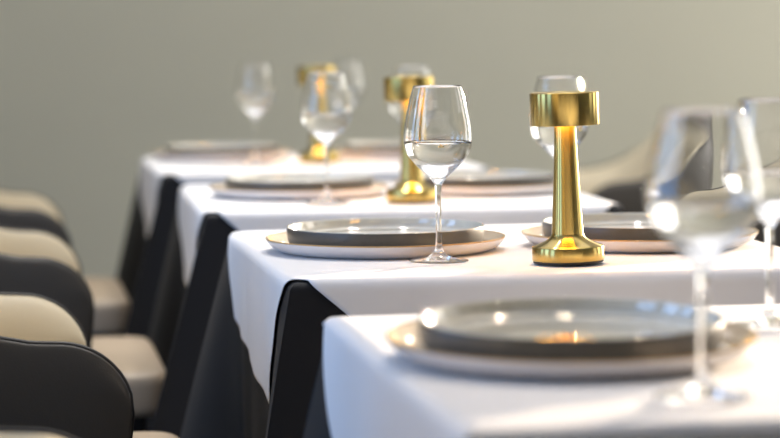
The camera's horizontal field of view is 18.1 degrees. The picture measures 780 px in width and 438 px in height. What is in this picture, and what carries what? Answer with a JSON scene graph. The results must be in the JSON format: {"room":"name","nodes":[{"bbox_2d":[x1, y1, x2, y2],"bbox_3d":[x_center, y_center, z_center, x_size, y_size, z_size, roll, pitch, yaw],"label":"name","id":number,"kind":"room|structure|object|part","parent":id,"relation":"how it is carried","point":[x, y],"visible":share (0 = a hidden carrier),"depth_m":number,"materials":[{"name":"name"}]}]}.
{"room":"restaurant dining room","nodes":[
{"label":"restaurant dining room","id":0,"kind":"room"},
{"bbox_2d":[0,0,779,278],"bbox_3d":[-0.441,-0.983,7.680,6.600,2.900,0.200,-1,4,-9],"label":"wall","id":1,"kind":"structure","parent":0,"point":[89,89],"depth_m":7.64,"materials":[{"name":"paint"}]},
{"bbox_3d":[0.384,0.890,2.825,6.600,0.100,10.300,-1,4,-9],"label":"floor","id":2,"kind":"structure","parent":0,"visible":0},
{"bbox_2d":[0,428,72,437],"bbox_3d":[-0.330,0.495,2.057,0.518,0.819,0.600,-1,4,-9],"label":"tub chair","id":3,"kind":"object","parent":2,"relation":"on","point":[4,432],"visible":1,"depth_m":2.32,"materials":[{"name":"beige fabric"}]},
{"bbox_2d":[0,189,129,336],"bbox_3d":[-0.858,0.230,5.543,0.518,0.819,0.600,-1,4,-9],"label":"tub chair","id":4,"kind":"object","parent":2,"relation":"on","point":[18,209],"visible":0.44,"depth_m":5.31,"materials":[{"name":"beige fabric"}]},
{"bbox_3d":[-0.810,0.197,5.549,0.420,0.079,0.566,-1,4,-9],"label":"seat","id":5,"kind":"part","parent":4,"relation":"part of","materials":[{"name":"beige fabric"}]},
{"bbox_2d":[0,227,165,431],"bbox_3d":[-0.674,0.316,4.415,0.518,0.819,0.600,-1,4,-9],"label":"tub chair","id":6,"kind":"object","parent":2,"relation":"on","point":[39,262],"visible":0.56,"depth_m":4.17,"materials":[{"name":"beige fabric"}]},
{"bbox_3d":[-0.626,0.282,4.420,0.420,0.079,0.566,-1,4,-9],"label":"seat","id":7,"kind":"part","parent":6,"relation":"part of","materials":[{"name":"beige fabric"}]},
{"bbox_3d":[-0.638,0.351,4.423,0.365,0.056,0.450,-1,4,-9],"label":"seat frame","id":8,"kind":"part","parent":6,"relation":"part of","materials":[{"name":"black"}]},
{"bbox_2d":[0,292,177,437],"bbox_3d":[-0.504,0.402,3.280,0.518,0.819,0.600,-2,5,-13],"label":"tub chair","id":9,"kind":"object","parent":2,"relation":"on","point":[51,379],"visible":0.98,"depth_m":2.99,"materials":[{"name":"grey leather"}]},
{"bbox_3d":[-0.457,0.368,3.288,0.420,0.079,0.566,-2,5,-13],"label":"seat","id":10,"kind":"part","parent":9,"relation":"part of","materials":[{"name":"beige fabric"}]},
{"bbox_2d":[579,135,655,212],"bbox_3d":[0.571,0.158,6.296,0.518,0.819,0.600,-1,4,-6],"label":"tub chair","id":11,"kind":"object","parent":2,"relation":"on","point":[622,181],"visible":0.14,"depth_m":6.50,"materials":[{"name":"beige fabric"}]},
{"bbox_2d":[751,217,779,246],"bbox_3d":[0.756,0.244,5.168,0.518,0.819,0.600,-1,4,-6],"label":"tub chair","id":12,"kind":"object","parent":2,"relation":"on","point":[761,237],"visible":0.02,"depth_m":4.85,"materials":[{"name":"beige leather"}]},
{"bbox_3d":[0.356,0.504,2.320,0.692,0.747,0.740,-1,4,-9],"label":"dining table","id":13,"kind":"object","parent":2,"relation":"on","visible":0},
{"bbox_2d":[303,353,331,437],"bbox_3d":[0.364,0.500,2.315,1.053,0.744,1.112,-1,4,-9],"label":"tablecloth","id":14,"kind":"object","parent":13,"relation":"on","point":[317,424],"visible":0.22,"depth_m":2.60,"materials":[{"name":"black fabric"}]},
{"bbox_2d":[322,304,779,437],"bbox_3d":[0.352,0.319,2.305,0.755,0.390,0.800,-1,4,-9],"label":"tablecloth","id":15,"kind":"object","parent":14,"relation":"on","point":[372,390],"visible":0.51,"depth_m":2.07,"materials":[{"name":"white fabric"}]},
{"bbox_2d":[418,297,724,360],"bbox_3d":[0.167,0.104,2.258,0.282,0.029,0.282,-1,5,-9],"label":"dinner plate","id":16,"kind":"object","parent":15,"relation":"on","point":[553,328],"visible":0.89,"depth_m":2.29,"materials":[{"name":"grey ceramic"}]},
{"bbox_2d":[385,320,758,378],"bbox_3d":[0.167,0.115,2.258,0.343,0.025,0.343,-3,5,-25],"label":"charger plate","id":17,"kind":"object","parent":15,"relation":"on","point":[738,340],"visible":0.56,"depth_m":2.12,"materials":[{"name":"white ceramic"}]},
{"bbox_2d":[646,108,759,403],"bbox_3d":[0.255,0.029,1.992,0.092,0.235,0.092,-1,4,-9],"label":"wine glass","id":18,"kind":"object","parent":15,"relation":"on","point":[703,189],"visible":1,"depth_m":1.96,"materials":[{"name":"clear glass"}]},
{"bbox_2d":[735,98,779,330],"bbox_3d":[0.383,-0.006,2.462,0.090,0.229,0.090,1,5,14],"label":"wine glass","id":19,"kind":"object","parent":15,"relation":"on","point":[762,115],"visible":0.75,"depth_m":2.42,"materials":[{"name":"clear glass"}]},
{"bbox_3d":[0.176,0.418,3.450,0.692,0.747,0.740,-1,4,-9],"label":"dining table","id":20,"kind":"object","parent":2,"relation":"on","visible":0},
{"bbox_2d":[180,247,347,437],"bbox_3d":[0.175,0.414,3.452,1.061,0.744,1.102,-1,4,-9],"label":"tablecloth","id":21,"kind":"object","parent":20,"relation":"on","point":[226,400],"visible":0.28,"depth_m":3.34,"materials":[{"name":"black fabric"}]},
{"bbox_2d":[228,224,779,403],"bbox_3d":[0.175,0.216,3.435,0.745,0.357,0.799,-1,4,-9],"label":"tablecloth","id":22,"kind":"object","parent":21,"relation":"on","point":[259,273],"visible":0.42,"depth_m":3.07,"materials":[{"name":"white fabric"}]},
{"bbox_2d":[287,218,483,245],"bbox_3d":[-0.006,0.023,3.383,0.273,0.028,0.273,3,6,37],"label":"dinner plate","id":23,"kind":"object","parent":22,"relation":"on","point":[354,231],"visible":0.9,"depth_m":3.36,"materials":[{"name":"grey ceramic"}]},
{"bbox_2d":[265,230,505,258],"bbox_3d":[-0.006,0.033,3.383,0.333,0.019,0.333,2,5,25],"label":"charger plate","id":24,"kind":"object","parent":22,"relation":"on","point":[492,239],"visible":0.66,"depth_m":3.25,"materials":[{"name":"white ceramic"}]},
{"bbox_2d":[403,85,471,263],"bbox_3d":[0.063,-0.059,3.189,0.090,0.229,0.090,-5,6,-45],"label":"wine glass","id":25,"kind":"object","parent":22,"relation":"on","point":[437,137],"visible":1,"depth_m":3.15,"materials":[{"name":"clear glass"}]},
{"bbox_2d":[529,76,588,157],"bbox_3d":[0.256,-0.100,3.695,0.090,0.229,0.090,3,5,35],"label":"wine glass","id":26,"kind":"object","parent":22,"relation":"on","point":[544,136],"visible":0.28,"depth_m":3.66,"materials":[{"name":"clear glass"}]},
{"bbox_2d":[529,91,604,265],"bbox_3d":[0.228,-0.054,3.157,0.094,0.220,0.094,-2,5,-9],"label":"table lamp","id":27,"kind":"object","parent":22,"relation":"on","point":[567,244],"visible":1,"depth_m":3.14,"materials":[{"name":"gold metal"}]},
{"bbox_3d":[0.225,-0.142,3.150,0.090,0.042,0.090,-3,5,-9],"label":"lamp shade","id":28,"kind":"part","parent":27,"relation":"part of","materials":[{"name":"gold metal"}]},
{"bbox_3d":[0.228,-0.054,3.157,0.042,0.145,0.042,-3,5,-9],"label":"stem","id":29,"kind":"part","parent":27,"relation":"part of","materials":[{"name":"gold metal"}]},
{"bbox_2d":[542,213,665,239],"bbox_3d":[0.351,0.015,3.436,0.273,0.028,0.273,-4,6,-40],"label":"dinner plate","id":30,"kind":"object","parent":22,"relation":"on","point":[597,226],"visible":0.38,"depth_m":3.42,"materials":[{"name":"grey ceramic"}]},
{"bbox_2d":[521,225,758,252],"bbox_3d":[0.351,0.025,3.437,0.333,0.019,0.333,3,6,41],"label":"charger plate","id":31,"kind":"object","parent":22,"relation":"on","point":[534,235],"visible":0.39,"depth_m":3.29,"materials":[{"name":"white ceramic"}]},
{"bbox_3d":[-0.003,0.333,4.579,0.692,0.747,0.740,-1,4,-8],"label":"dining table","id":32,"kind":"object","parent":2,"relation":"on","visible":0},
{"bbox_2d":[146,205,623,437],"bbox_3d":[-0.029,0.331,4.545,1.143,0.744,1.206,-1,4,-9],"label":"tablecloth","id":33,"kind":"object","parent":32,"relation":"on","point":[181,316],"visible":0.2,"depth_m":4.11,"materials":[{"name":"black fabric"}]},
{"bbox_2d":[178,181,621,285],"bbox_3d":[-0.003,0.130,4.564,0.770,0.357,0.809,-1,4,-9],"label":"tablecloth","id":34,"kind":"object","parent":33,"relation":"on","point":[195,201],"visible":0.3,"depth_m":4.21,"materials":[{"name":"white fabric"}]},
{"bbox_2d":[209,181,389,200],"bbox_3d":[-0.167,-0.053,4.513,0.333,0.019,0.333,-3,5,-32],"label":"charger plate","id":35,"kind":"object","parent":34,"relation":"on","point":[220,189],"visible":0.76,"depth_m":4.38,"materials":[{"name":"white ceramic"}]},
{"bbox_2d":[225,173,372,190],"bbox_3d":[-0.167,-0.063,4.512,0.273,0.028,0.273,-2,5,-19],"label":"dinner plate","id":36,"kind":"object","parent":35,"relation":"on","point":[274,181],"visible":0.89,"depth_m":4.44,"materials":[{"name":"grey ceramic"}]},
{"bbox_2d":[301,72,351,203],"bbox_3d":[-0.111,-0.143,4.287,0.090,0.229,0.090,2,5,27],"label":"wine glass","id":37,"kind":"object","parent":34,"relation":"on","point":[326,108],"visible":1,"depth_m":4.25,"materials":[{"name":"clear glass"}]},
{"bbox_2d":[383,76,434,202],"bbox_3d":[0.036,-0.141,4.306,0.094,0.220,0.094,-2,5,-9],"label":"table lamp","id":38,"kind":"object","parent":34,"relation":"on","point":[411,188],"visible":0.62,"depth_m":4.28,"materials":[{"name":"gold metal"}]},
{"bbox_3d":[0.034,-0.230,4.299,0.090,0.042,0.090,-3,5,-9],"label":"lamp shade","id":39,"kind":"part","parent":38,"relation":"part of","materials":[{"name":"gold metal"}]},
{"bbox_3d":[0.036,-0.141,4.306,0.042,0.145,0.042,-3,5,-9],"label":"stem","id":40,"kind":"part","parent":38,"relation":"part of","materials":[{"name":"gold metal"}]},
{"bbox_2d":[389,66,429,121],"bbox_3d":[0.044,-0.187,4.844,0.090,0.229,0.090,-3,5,-32],"label":"wine glass","id":41,"kind":"object","parent":34,"relation":"on","point":[395,107],"visible":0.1,"depth_m":4.81,"materials":[{"name":"clear glass"}]},
{"bbox_2d":[393,180,552,196],"bbox_3d":[0.171,-0.061,4.568,0.333,0.019,0.333,-1,4,-5],"label":"charger plate","id":42,"kind":"object","parent":34,"relation":"on","point":[542,189],"visible":0.38,"depth_m":4.42,"materials":[{"name":"white ceramic"}]},
{"bbox_2d":[423,169,552,186],"bbox_3d":[0.171,-0.071,4.567,0.273,0.028,0.273,-2,5,-21],"label":"dinner plate","id":43,"kind":"object","parent":42,"relation":"on","point":[488,177],"visible":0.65,"depth_m":4.48,"materials":[{"name":"grey ceramic"}]},
{"bbox_3d":[-0.187,0.247,5.708,0.692,0.747,0.740,-1,4,-9],"label":"dining table","id":44,"kind":"object","parent":2,"relation":"on","visible":0},
{"bbox_2d":[113,169,485,338],"bbox_3d":[-0.208,0.245,5.679,1.108,0.744,1.165,-1,4,-9],"label":"tablecloth","id":45,"kind":"object","parent":44,"relation":"on","point":[143,258],"visible":0.16,"depth_m":5.23,"materials":[{"name":"black fabric"}]},
{"bbox_2d":[139,154,490,236],"bbox_3d":[-0.189,0.045,5.691,0.749,0.357,0.798,-1,4,-9],"label":"tablecloth","id":46,"kind":"object","parent":45,"relation":"on","point":[152,169],"visible":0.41,"depth_m":5.47,"materials":[{"name":"white fabric"}]},
{"bbox_2d":[152,149,291,162],"bbox_3d":[-0.399,-0.151,5.809,0.333,0.019,0.333,0,4,9],"label":"charger plate","id":47,"kind":"object","parent":46,"relation":"on","point":[283,153],"visible":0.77,"depth_m":5.67,"materials":[{"name":"white ceramic"}]},
{"bbox_2d":[164,142,279,154],"bbox_3d":[-0.399,-0.161,5.808,0.273,0.028,0.273,2,5,33],"label":"dinner plate","id":48,"kind":"object","parent":47,"relation":"on","point":[232,148],"visible":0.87,"depth_m":5.72,"materials":[{"name":"grey ceramic"}]},
{"bbox_2d":[236,63,274,163],"bbox_3d":[-0.309,-0.243,5.608,0.090,0.229,0.090,2,5,33],"label":"wine glass","id":49,"kind":"object","parent":46,"relation":"on","point":[255,91],"visible":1,"depth_m":5.57,"materials":[{"name":"clear glass"}]},
{"bbox_2d":[297,66,339,162],"bbox_3d":[-0.166,-0.241,5.626,0.094,0.220,0.094,-2,5,-9],"label":"table lamp","id":50,"kind":"object","parent":46,"relation":"on","point":[315,153],"visible":0.4,"depth_m":5.60,"materials":[{"name":"gold metal"}]},
{"bbox_3d":[-0.169,-0.330,5.619,0.090,0.042,0.090,-3,5,-9],"label":"lamp shade","id":51,"kind":"part","parent":50,"relation":"part of","materials":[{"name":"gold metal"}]},
{"bbox_3d":[-0.166,-0.241,5.626,0.042,0.145,0.042,-3,5,-9],"label":"stem","id":52,"kind":"part","parent":50,"relation":"part of","materials":[{"name":"gold metal"}]},
{"bbox_2d":[332,60,364,142],"bbox_3d":[-0.106,-0.277,6.020,0.090,0.229,0.090,3,5,35],"label":"wine glass","id":53,"kind":"object","parent":46,"relation":"on","point":[352,69],"visible":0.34,"depth_m":5.98,"materials":[{"name":"clear glass"}]},
{"bbox_2d":[333,148,400,159],"bbox_3d":[0.022,-0.157,5.837,0.333,0.019,0.333,-3,5,-26],"label":"charger plate","id":54,"kind":"object","parent":46,"relation":"on","point":[344,155],"visible":0.3,"depth_m":5.70,"materials":[{"name":"white ceramic"}]},
{"bbox_2d":[342,140,400,152],"bbox_3d":[0.022,-0.168,5.836,0.273,0.028,0.273,3,5,35],"label":"dinner plate","id":55,"kind":"object","parent":54,"relation":"on","point":[394,146],"visible":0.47,"depth_m":5.75,"materials":[{"name":"grey ceramic"}]}
]}

